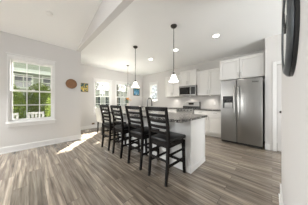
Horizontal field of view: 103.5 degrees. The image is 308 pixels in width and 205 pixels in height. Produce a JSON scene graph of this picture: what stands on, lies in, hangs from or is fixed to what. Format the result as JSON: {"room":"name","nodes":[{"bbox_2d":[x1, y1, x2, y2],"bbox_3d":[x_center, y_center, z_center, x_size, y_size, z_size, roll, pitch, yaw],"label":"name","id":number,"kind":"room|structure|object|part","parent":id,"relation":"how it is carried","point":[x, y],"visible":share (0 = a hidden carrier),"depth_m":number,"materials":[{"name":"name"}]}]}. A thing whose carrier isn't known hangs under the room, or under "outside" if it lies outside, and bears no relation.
{"room":"kitchen","nodes":[
{"label":"kitchen","id":0,"kind":"room"},
{"bbox_2d":[0,31,80,147],"bbox_3d":[-4.501,-0.210,1.681,0.140,2.740,6.140,0,0,44],"label":"wall","id":1,"kind":"structure","parent":0,"point":[67,123],"depth_m":3.28,"materials":[{"name":"white paint"}]},
{"bbox_2d":[5,52,55,126],"bbox_3d":[-3.079,-0.275,3.102,0.180,1.710,0.896,0,0,44],"label":"window","id":2,"kind":"structure","parent":1,"relation":"in","point":[11,57],"depth_m":3.02,"materials":[{"name":"white paint"}]},
{"bbox_3d":[-3.043,0.492,3.067,0.080,0.032,0.896,0,0,44],"label":"sill","id":3,"kind":"part","parent":2,"relation":"part of","materials":[{"name":"white paint"}]},
{"bbox_3d":[-3.122,-0.627,3.144,0.030,0.745,0.760,0,0,44],"label":"sash","id":4,"kind":"part","parent":2,"relation":"part of","materials":[{"name":"white paint"}]},
{"bbox_3d":[-3.094,0.077,3.116,0.030,0.745,0.760,0,0,44],"label":"sash","id":5,"kind":"part","parent":2,"relation":"part of","materials":[{"name":"white paint"}]},
{"bbox_2d":[0,124,101,153],"bbox_3d":[-3.852,1.090,3.211,1.398,0.140,9.240,0,0,44],"label":"baseboard","id":6,"kind":"structure","parent":1,"relation":"attached to","point":[4,150],"depth_m":3.18,"materials":[{"name":"white paint"}]},
{"bbox_2d":[66,79,76,88],"bbox_3d":[-2.477,-0.545,3.646,0.025,0.288,0.288,0,0,44],"label":"wall plaque","id":7,"kind":"object","parent":1,"relation":"attached to","point":[70,83],"visible":1,"depth_m":3.64,"materials":[{"name":"brown wood"}]},
{"bbox_2d":[0,0,101,50],"bbox_3d":[-1.376,-2.240,-1.438,8.970,1.386,6.020,0,0,44],"label":"vault","id":8,"kind":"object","parent":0,"point":[71,19],"visible":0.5,"depth_m":2.62,"materials":[{"name":"white paint"}]},
{"bbox_2d":[46,11,53,16],"bbox_3d":[-2.149,-1.810,2.506,0.122,0.055,0.122,0,0,-6],"label":"smoke detector","id":9,"kind":"object","parent":8,"relation":"attached to","point":[48,13],"visible":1,"depth_m":2.48,"materials":[{"name":"white plastic"}]},
{"bbox_2d":[76,0,133,51],"bbox_3d":[0.813,-2.231,0.716,8.830,1.303,0.120,0,0,44],"label":"wall header","id":10,"kind":"structure","parent":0,"point":[108,10],"depth_m":2.44,"materials":[{"name":"white paint"}]},
{"bbox_2d":[81,64,142,125],"bbox_3d":[-2.042,-0.210,6.179,0.140,2.740,4.020,0,0,44],"label":"wall","id":11,"kind":"structure","parent":0,"point":[88,73],"depth_m":5.50,"materials":[{"name":"white paint"}]},
{"bbox_2d":[81,83,87,91],"bbox_3d":[-2.958,-0.610,5.117,0.023,0.370,0.340,0,0,44],"label":"framed painting","id":12,"kind":"object","parent":11,"relation":"attached to","point":[84,86],"visible":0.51,"depth_m":5.13,"materials":[{"name":"yellow paper"}]},
{"bbox_2d":[93,78,112,114],"bbox_3d":[-2.418,-0.260,5.749,0.180,1.640,0.920,0,0,44],"label":"window","id":13,"kind":"structure","parent":11,"relation":"in","point":[99,80],"depth_m":5.71,"materials":[{"name":"white paint"}]},
{"bbox_3d":[-2.432,0.075,5.763,0.030,0.710,0.720,0,0,44],"label":"sash","id":14,"kind":"part","parent":13,"relation":"part of","materials":[{"name":"white paint"}]},
{"bbox_2d":[115,81,129,109],"bbox_3d":[-1.686,-0.260,6.503,0.180,1.640,0.920,0,0,44],"label":"window","id":15,"kind":"structure","parent":11,"relation":"in","point":[116,82],"depth_m":6.47,"materials":[{"name":"white paint"}]},
{"bbox_2d":[133,88,139,95],"bbox_3d":[-1.022,-0.575,7.112,0.023,0.410,0.440,0,0,44],"label":"framed painting","id":16,"kind":"object","parent":11,"relation":"attached to","point":[136,92],"visible":1,"depth_m":7.10,"materials":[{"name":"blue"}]},
{"bbox_2d":[0,127,280,204],"bbox_3d":[-0.474,1.220,0.474,10.340,0.120,10.020,0,0,44],"label":"floor","id":17,"kind":"structure","parent":0,"point":[82,171],"depth_m":1.87,"materials":[{"name":"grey wood"}]},
{"bbox_2d":[95,107,112,132],"bbox_3d":[-1.848,0.679,4.484,0.460,0.964,0.541,0,0,44],"label":"dining chair","id":18,"kind":"object","parent":17,"relation":"on","point":[97,110],"visible":0.62,"depth_m":4.29,"materials":[{"name":"grey fabric"}]},
{"bbox_3d":[-1.990,0.430,4.339,0.442,0.466,0.135,0,0,44],"label":"backrest","id":19,"kind":"part","parent":18,"relation":"part of","materials":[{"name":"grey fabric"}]},
{"bbox_2d":[106,106,116,120],"bbox_3d":[-1.856,0.679,5.539,0.541,0.964,0.460,0,0,44],"label":"dining chair","id":20,"kind":"object","parent":17,"relation":"on","point":[109,106],"visible":0.19,"depth_m":5.63,"materials":[{"name":"grey fabric"}]},
{"bbox_2d":[99,105,125,150],"bbox_3d":[-1.065,0.616,3.179,0.430,1.091,0.543,0,0,42],"label":"counter stool","id":21,"kind":"object","parent":17,"relation":"on","point":[109,125],"visible":0.87,"depth_m":3.05,"materials":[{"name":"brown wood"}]},
{"bbox_3d":[-1.345,0.616,3.150,0.058,1.091,0.118,0,0,42],"label":"leg","id":22,"kind":"part","parent":21,"relation":"part of","materials":[{"name":"brown wood"}]},
{"bbox_3d":[-1.070,0.616,2.898,0.058,1.091,0.118,0,0,42],"label":"leg","id":23,"kind":"part","parent":21,"relation":"part of","materials":[{"name":"brown wood"}]},
{"bbox_2d":[103,121,125,125],"bbox_3d":[-1.040,0.560,3.207,0.404,0.056,0.458,0,0,42],"label":"seat cushion","id":24,"kind":"object","parent":21,"relation":"on","point":[104,123],"depth_m":3.08,"materials":[{"name":"black leather"}]},
{"bbox_2d":[110,105,139,158],"bbox_3d":[-0.650,0.616,2.776,0.543,1.091,0.430,0,0,-45],"label":"counter stool","id":25,"kind":"object","parent":17,"relation":"on","point":[123,128],"visible":0.77,"depth_m":2.63,"materials":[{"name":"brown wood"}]},
{"bbox_3d":[-0.931,0.616,2.761,0.118,1.091,0.058,0,0,-45],"label":"leg","id":26,"kind":"part","parent":25,"relation":"part of","materials":[{"name":"brown wood"}]},
{"bbox_3d":[-0.669,0.616,2.496,0.118,1.091,0.058,0,0,-45],"label":"leg","id":27,"kind":"part","parent":25,"relation":"part of","materials":[{"name":"brown wood"}]},
{"bbox_2d":[115,123,139,129],"bbox_3d":[-0.623,0.560,2.802,0.458,0.056,0.404,0,0,-45],"label":"seat cushion","id":28,"kind":"object","parent":25,"relation":"on","point":[117,127],"depth_m":2.67,"materials":[{"name":"black leather"}]},
{"bbox_2d":[125,106,158,169],"bbox_3d":[-0.212,0.616,2.350,0.430,1.091,0.543,0,0,42],"label":"counter stool","id":29,"kind":"object","parent":17,"relation":"on","point":[142,132],"visible":0.94,"depth_m":2.20,"materials":[{"name":"black wood"}]},
{"bbox_3d":[-0.491,0.616,2.321,0.058,1.091,0.118,0,0,42],"label":"leg","id":30,"kind":"part","parent":29,"relation":"part of","materials":[{"name":"brown wood"}]},
{"bbox_3d":[-0.382,0.101,2.164,0.377,0.058,0.038,0,0,42],"label":"rail","id":31,"kind":"part","parent":29,"relation":"part of","materials":[{"name":"brown wood"}]},
{"bbox_3d":[-0.216,0.616,2.069,0.058,1.091,0.118,0,0,42],"label":"leg","id":32,"kind":"part","parent":29,"relation":"part of","materials":[{"name":"brown wood"}]},
{"bbox_2d":[130,126,158,134],"bbox_3d":[-0.186,0.560,2.378,0.404,0.056,0.458,0,0,42],"label":"seat cushion","id":33,"kind":"object","parent":29,"relation":"on","point":[137,131],"depth_m":2.27,"materials":[{"name":"black leather"}]},
{"bbox_2d":[104,110,206,173],"bbox_3d":[-0.172,0.706,2.880,2.460,0.908,0.972,0,0,44],"label":"kitchen island","id":34,"kind":"object","parent":17,"relation":"on","point":[192,126],"visible":0.62,"depth_m":2.16,"materials":[{"name":"white paint"}]},
{"bbox_2d":[104,110,206,122],"bbox_3d":[-0.176,0.272,2.876,2.460,0.040,0.960,0,0,44],"label":"island countertop","id":35,"kind":"structure","parent":34,"relation":"on","point":[173,117],"depth_m":2.27,"materials":[{"name":"stone"}]},
{"bbox_2d":[145,107,185,186],"bbox_3d":[0.197,0.616,1.947,0.543,1.091,0.430,0,0,-45],"label":"counter stool","id":36,"kind":"object","parent":17,"relation":"on","point":[162,139],"visible":1,"depth_m":1.82,"materials":[{"name":"black wood"}]},
{"bbox_3d":[-0.084,0.616,1.931,0.118,1.091,0.058,0,0,-45],"label":"leg","id":37,"kind":"part","parent":36,"relation":"part of","materials":[{"name":"brown wood"}]},
{"bbox_3d":[0.017,0.101,1.769,0.038,0.058,0.377,0,0,-45],"label":"rail","id":38,"kind":"part","parent":36,"relation":"part of","materials":[{"name":"brown wood"}]},
{"bbox_3d":[0.178,0.616,1.666,0.118,1.091,0.058,0,0,-45],"label":"leg","id":39,"kind":"part","parent":36,"relation":"part of","materials":[{"name":"brown wood"}]},
{"bbox_2d":[151,131,185,142],"bbox_3d":[0.223,0.560,1.973,0.458,0.056,0.404,0,0,-45],"label":"seat cushion","id":40,"kind":"object","parent":36,"relation":"on","point":[174,137],"depth_m":1.87,"materials":[{"name":"black leather"}]},
{"bbox_3d":[0.486,0.887,1.994,0.065,0.547,0.044,0,0,-45],"label":"leg","id":41,"kind":"part","parent":36,"relation":"part of","materials":[{"name":"brown wood"}]},
{"bbox_2d":[176,102,199,113],"bbox_3d":[1.389,0.562,4.975,0.758,1.135,0.664,0,0,44],"label":"range","id":42,"kind":"object","parent":17,"relation":"on","point":[188,107],"visible":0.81,"depth_m":4.96,"materials":[{"name":"silver metal"}]},
{"bbox_3d":[1.208,0.321,4.789,0.750,0.098,0.026,0,0,44],"label":"knob panel","id":43,"kind":"part","parent":42,"relation":"part of","materials":[{"name":"silver metal"}]},
{"bbox_2d":[194,110,220,137],"bbox_3d":[2.039,0.726,4.371,0.983,0.868,0.645,0,0,44],"label":"base cabinet","id":44,"kind":"object","parent":17,"relation":"on","point":[213,119],"visible":0.46,"depth_m":4.08,"materials":[{"name":"white paint"}]},
{"bbox_3d":[1.674,0.372,4.349,0.486,0.145,0.032,0,0,44],"label":"drawer","id":45,"kind":"part","parent":44,"relation":"part of","materials":[{"name":"white paint"}]},
{"bbox_3d":[1.674,0.755,4.349,0.486,0.600,0.032,0,0,44],"label":"cabinet door","id":46,"kind":"part","parent":44,"relation":"part of","materials":[{"name":"white paint"}]},
{"bbox_2d":[193,108,220,110],"bbox_3d":[2.038,0.273,4.373,1.000,0.036,0.644,0,0,44],"label":"countertop","id":47,"kind":"structure","parent":44,"relation":"on","point":[198,108],"depth_m":4.13,"materials":[{"name":"stone"}]},
{"bbox_3d":[2.027,0.372,4.006,0.486,0.145,0.032,0,0,44],"label":"drawer","id":48,"kind":"part","parent":44,"relation":"part of","materials":[{"name":"white paint"}]},
{"bbox_3d":[2.027,0.755,4.006,0.486,0.600,0.032,0,0,44],"label":"cabinet door","id":49,"kind":"part","parent":44,"relation":"part of","materials":[{"name":"white paint"}]},
{"bbox_2d":[221,77,263,148],"bbox_3d":[2.556,0.278,3.515,0.910,1.765,0.936,0,0,44],"label":"refrigerator","id":50,"kind":"object","parent":17,"relation":"on","point":[242,100],"visible":1,"depth_m":3.19,"materials":[{"name":"silver metal"}]},
{"bbox_3d":[2.102,-0.112,3.449,0.248,0.104,0.064,0,0,44],"label":"control panel","id":51,"kind":"part","parent":50,"relation":"part of","materials":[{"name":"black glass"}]},
{"bbox_3d":[2.116,0.240,3.445,0.376,1.690,0.070,0,0,44],"label":"freezer door","id":52,"kind":"part","parent":50,"relation":"part of","materials":[{"name":"silver metal"}]},
{"bbox_3d":[2.174,0.020,3.293,0.028,0.906,0.086,0,0,44],"label":"handle","id":53,"kind":"part","parent":50,"relation":"part of","materials":[{"name":"silver metal"}]},
{"bbox_3d":[2.238,0.020,3.231,0.028,0.906,0.086,0,0,44],"label":"handle","id":54,"kind":"part","parent":50,"relation":"part of","materials":[{"name":"silver metal"}]},
{"bbox_3d":[2.445,0.240,3.125,0.526,1.690,0.070,0,0,44],"label":"door","id":55,"kind":"part","parent":50,"relation":"part of","materials":[{"name":"silver metal"}]},
{"bbox_2d":[81,0,280,75],"bbox_3d":[1.665,-1.630,2.676,10.340,0.100,3.881,0,0,44],"label":"ceiling","id":56,"kind":"structure","parent":0,"point":[243,26],"depth_m":2.76,"materials":[{"name":"white paint"}]},
{"bbox_2d":[132,46,138,87],"bbox_3d":[-0.532,-1.002,3.472,0.206,1.154,0.206,0,0,44],"label":"pendant light","id":57,"kind":"object","parent":56,"relation":"hanging from","point":[135,85],"visible":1,"depth_m":3.47,"materials":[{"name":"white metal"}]},
{"bbox_3d":[-0.532,-1.070,3.472,0.011,0.930,0.011,0,0,22],"label":"rod","id":58,"kind":"part","parent":57,"relation":"part of","materials":[{"name":"brown metal"}]},
{"bbox_2d":[169,24,178,82],"bbox_3d":[0.409,-1.000,2.517,0.206,1.160,0.206,0,0,44],"label":"pendant light","id":59,"kind":"object","parent":56,"relation":"hanging from","point":[173,79],"visible":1,"depth_m":2.51,"materials":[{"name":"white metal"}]},
{"bbox_3d":[0.409,-1.067,2.517,0.011,0.935,0.011,0,0,22],"label":"rod","id":60,"kind":"part","parent":59,"relation":"part of","materials":[{"name":"brown metal"}]},
{"bbox_3d":[0.409,-0.495,2.517,0.206,0.150,0.206,0,0,44],"label":"lamp shade","id":61,"kind":"part","parent":59,"relation":"part of","materials":[{"name":"white glass"}]},
{"bbox_2d":[143,49,264,140],"bbox_3d":[3.018,-0.210,3.969,10.200,2.740,0.140,0,0,44],"label":"wall","id":62,"kind":"structure","parent":0,"point":[207,102],"depth_m":5.54,"materials":[{"name":"white paint"}]},
{"bbox_2d":[149,81,157,101],"bbox_3d":[-0.001,-0.545,6.860,0.680,1.130,0.180,0,0,44],"label":"window","id":63,"kind":"structure","parent":62,"relation":"in","point":[151,84],"depth_m":6.92,"materials":[{"name":"white paint"}]},
{"bbox_2d":[165,75,182,96],"bbox_3d":[0.924,-0.716,5.649,0.813,0.932,0.365,0,0,44],"label":"upper cabinet","id":64,"kind":"object","parent":62,"relation":"attached to","point":[171,89],"visible":0.79,"depth_m":5.56,"materials":[{"name":"white paint"}]},
{"bbox_3d":[0.692,-0.705,5.692,0.386,0.898,0.032,0,0,44],"label":"cabinet door","id":65,"kind":"part","parent":64,"relation":"part of","materials":[{"name":"white paint"}]},
{"bbox_3d":[0.975,-0.705,5.418,0.386,0.898,0.032,0,0,44],"label":"cabinet door","id":66,"kind":"part","parent":64,"relation":"part of","materials":[{"name":"white paint"}]},
{"bbox_2d":[180,69,199,85],"bbox_3d":[1.482,-0.981,5.086,0.758,0.622,0.395,0,0,44],"label":"upper cabinet","id":67,"kind":"object","parent":62,"relation":"attached to","point":[189,77],"visible":0.88,"depth_m":4.94,"materials":[{"name":"white paint"}]},
{"bbox_3d":[1.250,-0.970,5.109,0.358,0.588,0.032,0,0,44],"label":"cabinet door","id":68,"kind":"part","parent":67,"relation":"part of","materials":[{"name":"white paint"}]},
{"bbox_2d":[179,85,196,95],"bbox_3d":[1.462,-0.461,5.066,0.752,0.412,0.452,0,0,44],"label":"microwave","id":69,"kind":"object","parent":67,"relation":"attached to","point":[191,90],"visible":0.98,"depth_m":4.89,"materials":[{"name":"silver metal"}]},
{"bbox_3d":[1.269,-0.455,5.021,0.483,0.288,0.024,0,0,44],"label":"door glass","id":70,"kind":"part","parent":69,"relation":"part of","materials":[{"name":"black glass"}]},
{"bbox_3d":[1.512,-0.970,4.854,0.358,0.588,0.032,0,0,44],"label":"cabinet door","id":71,"kind":"part","parent":67,"relation":"part of","materials":[{"name":"white paint"}]},
{"bbox_2d":[197,68,220,95],"bbox_3d":[2.081,-0.716,4.526,0.868,0.932,0.365,0,0,44],"label":"upper cabinet","id":72,"kind":"object","parent":62,"relation":"attached to","point":[208,81],"visible":0.91,"depth_m":4.40,"materials":[{"name":"white paint"}]},
{"bbox_3d":[1.839,-0.705,4.579,0.413,0.898,0.032,0,0,44],"label":"cabinet door","id":73,"kind":"part","parent":72,"relation":"part of","materials":[{"name":"white paint"}]},
{"bbox_3d":[2.141,-0.705,4.285,0.413,0.898,0.032,0,0,44],"label":"cabinet door","id":74,"kind":"part","parent":72,"relation":"part of","materials":[{"name":"white paint"}]},
{"bbox_2d":[219,52,264,80],"bbox_3d":[2.683,-0.991,3.732,1.078,0.622,0.665,0,0,44],"label":"upper cabinet","id":75,"kind":"object","parent":62,"relation":"attached to","point":[249,66],"visible":0.95,"depth_m":3.47,"materials":[{"name":"white paint"}]},
{"bbox_3d":[2.299,-0.980,3.714,0.518,0.588,0.032,0,0,44],"label":"cabinet door","id":76,"kind":"part","parent":75,"relation":"part of","materials":[{"name":"white paint"}]},
{"bbox_3d":[2.697,-1.291,3.746,1.076,0.021,0.624,0,0,44],"label":"molding","id":77,"kind":"part","parent":75,"relation":"part of","materials":[{"name":"white paint"}]},
{"bbox_3d":[2.677,-0.980,3.347,0.518,0.588,0.032,0,0,44],"label":"cabinet door","id":78,"kind":"part","parent":75,"relation":"part of","materials":[{"name":"white paint"}]},
{"bbox_2d":[265,34,280,149],"bbox_3d":[4.447,-0.210,1.439,4.625,2.740,0.120,0,0,44],"label":"wall","id":79,"kind":"structure","parent":0,"point":[273,43],"depth_m":2.95,"materials":[{"name":"white paint"}]},
{"bbox_2d":[272,61,280,150],"bbox_3d":[3.173,0.100,2.570,0.957,2.120,0.105,0,0,44],"label":"door","id":80,"kind":"structure","parent":79,"relation":"in","point":[276,69],"depth_m":2.86,"materials":[{"name":"white paint"}]},
{"bbox_2d":[281,0,307,204],"bbox_3d":[0.967,-0.210,0.789,0.120,2.740,1.840,0,0,44],"label":"wall","id":81,"kind":"structure","parent":0,"point":[294,89],"depth_m":0.56,"materials":[{"name":"white paint"}]},
{"bbox_2d":[279,184,283,204],"bbox_3d":[0.967,1.085,0.807,0.145,0.150,1.866,0,0,44],"label":"baseboard","id":82,"kind":"structure","parent":81,"relation":"attached to","point":[281,202],"depth_m":1.38,"materials":[{"name":"white paint"}]},
{"bbox_2d":[281,0,299,76],"bbox_3d":[0.757,-0.390,0.687,0.036,0.492,0.492,0,0,44],"label":"wall clock","id":83,"kind":"object","parent":81,"relation":"attached to","point":[290,29],"visible":1,"depth_m":0.55,"materials":[{"name":"black plastic"}]},
{"label":"outside","id":84,"kind":"structure","parent":0,"visible":0},
{"bbox_3d":[-18.412,1.480,28.336,54.100,0.200,75.000,0,0,44],"label":"ground","id":85,"kind":"structure","parent":84,"visible":0},
{"bbox_2d":[13,84,25,118],"bbox_3d":[-6.532,0.258,5.329,1.053,2.284,1.342,0,0,44],"label":"shrub","id":86,"kind":"object","parent":85,"relation":"on","point":[17,100],"visible":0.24,"depth_m":5.54,"materials":[{"name":"green plant"}]},
{"bbox_2d":[27,112,43,117],"bbox_3d":[-4.962,0.907,5.125,0.660,0.945,0.720,0,0,44],"label":"garden chair","id":87,"kind":"object","parent":85,"relation":"on","point":[29,113],"visible":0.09,"depth_m":5.30,"materials":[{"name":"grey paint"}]},
{"bbox_3d":[-5.180,0.480,5.338,0.050,0.090,0.520,0,0,44],"label":"rail","id":88,"kind":"part","parent":87,"relation":"part of","materials":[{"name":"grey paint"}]},
{"bbox_2d":[23,82,50,117],"bbox_3d":[-6.475,0.122,6.964,0.952,2.529,1.518,0,0,44],"label":"shrub","id":89,"kind":"object","parent":85,"relation":"on","point":[31,99],"visible":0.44,"depth_m":6.72,"materials":[{"name":"green plant"}]},
{"bbox_2d":[45,94,50,116],"bbox_3d":[-4.929,0.454,5.981,0.715,1.859,0.693,0,0,44],"label":"flowering shrub","id":90,"kind":"object","parent":85,"relation":"on","point":[48,114],"visible":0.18,"depth_m":5.80,"materials":[{"name":"green plant"}]},
{"bbox_2d":[13,62,95,118],"bbox_3d":[-11.413,-3.020,11.572,7.500,8.800,10.500,0,0,44],"label":"neighbor house","id":91,"kind":"structure","parent":85,"relation":"on","point":[19,69],"depth_m":9.72,"materials":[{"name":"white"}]},
{"bbox_3d":[-10.317,-1.620,9.601,0.020,0.900,0.900,0,0,44],"label":"glass pane","id":92,"kind":"part","parent":91,"relation":"part of","materials":[{"name":"grey"}]},
{"bbox_3d":[-9.777,-2.495,9.984,0.059,0.250,9.700,0,0,44],"label":"belt trim","id":93,"kind":"part","parent":91,"relation":"part of","materials":[{"name":"grey"}]},
{"bbox_3d":[-9.167,-1.620,10.785,0.020,0.900,1.000,0,0,44],"label":"glass pane","id":94,"kind":"part","parent":91,"relation":"part of","materials":[{"name":"grey"}]},
{"bbox_2d":[95,82,102,95],"bbox_3d":[-5.119,-1.206,10.355,1.774,5.180,1.818,0,0,44],"label":"tree","id":95,"kind":"object","parent":85,"relation":"on","point":[96,87],"visible":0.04,"depth_m":10.43,"materials":[{"name":"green plant"}]},
{"bbox_2d":[108,85,124,104],"bbox_3d":[-4.194,-1.240,13.779,2.190,5.248,2.220,0,0,-29],"label":"tree","id":96,"kind":"object","parent":85,"relation":"on","point":[118,86],"visible":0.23,"depth_m":13.76,"materials":[{"name":"green plant"}]},
{"bbox_2d":[96,82,152,107],"bbox_3d":[-6.891,-1.120,23.908,6.800,5.000,12.500,0,0,44],"label":"neighbor house","id":97,"kind":"structure","parent":85,"relation":"on","point":[101,92],"depth_m":19.27,"materials":[{"name":"grey"}]}
]}

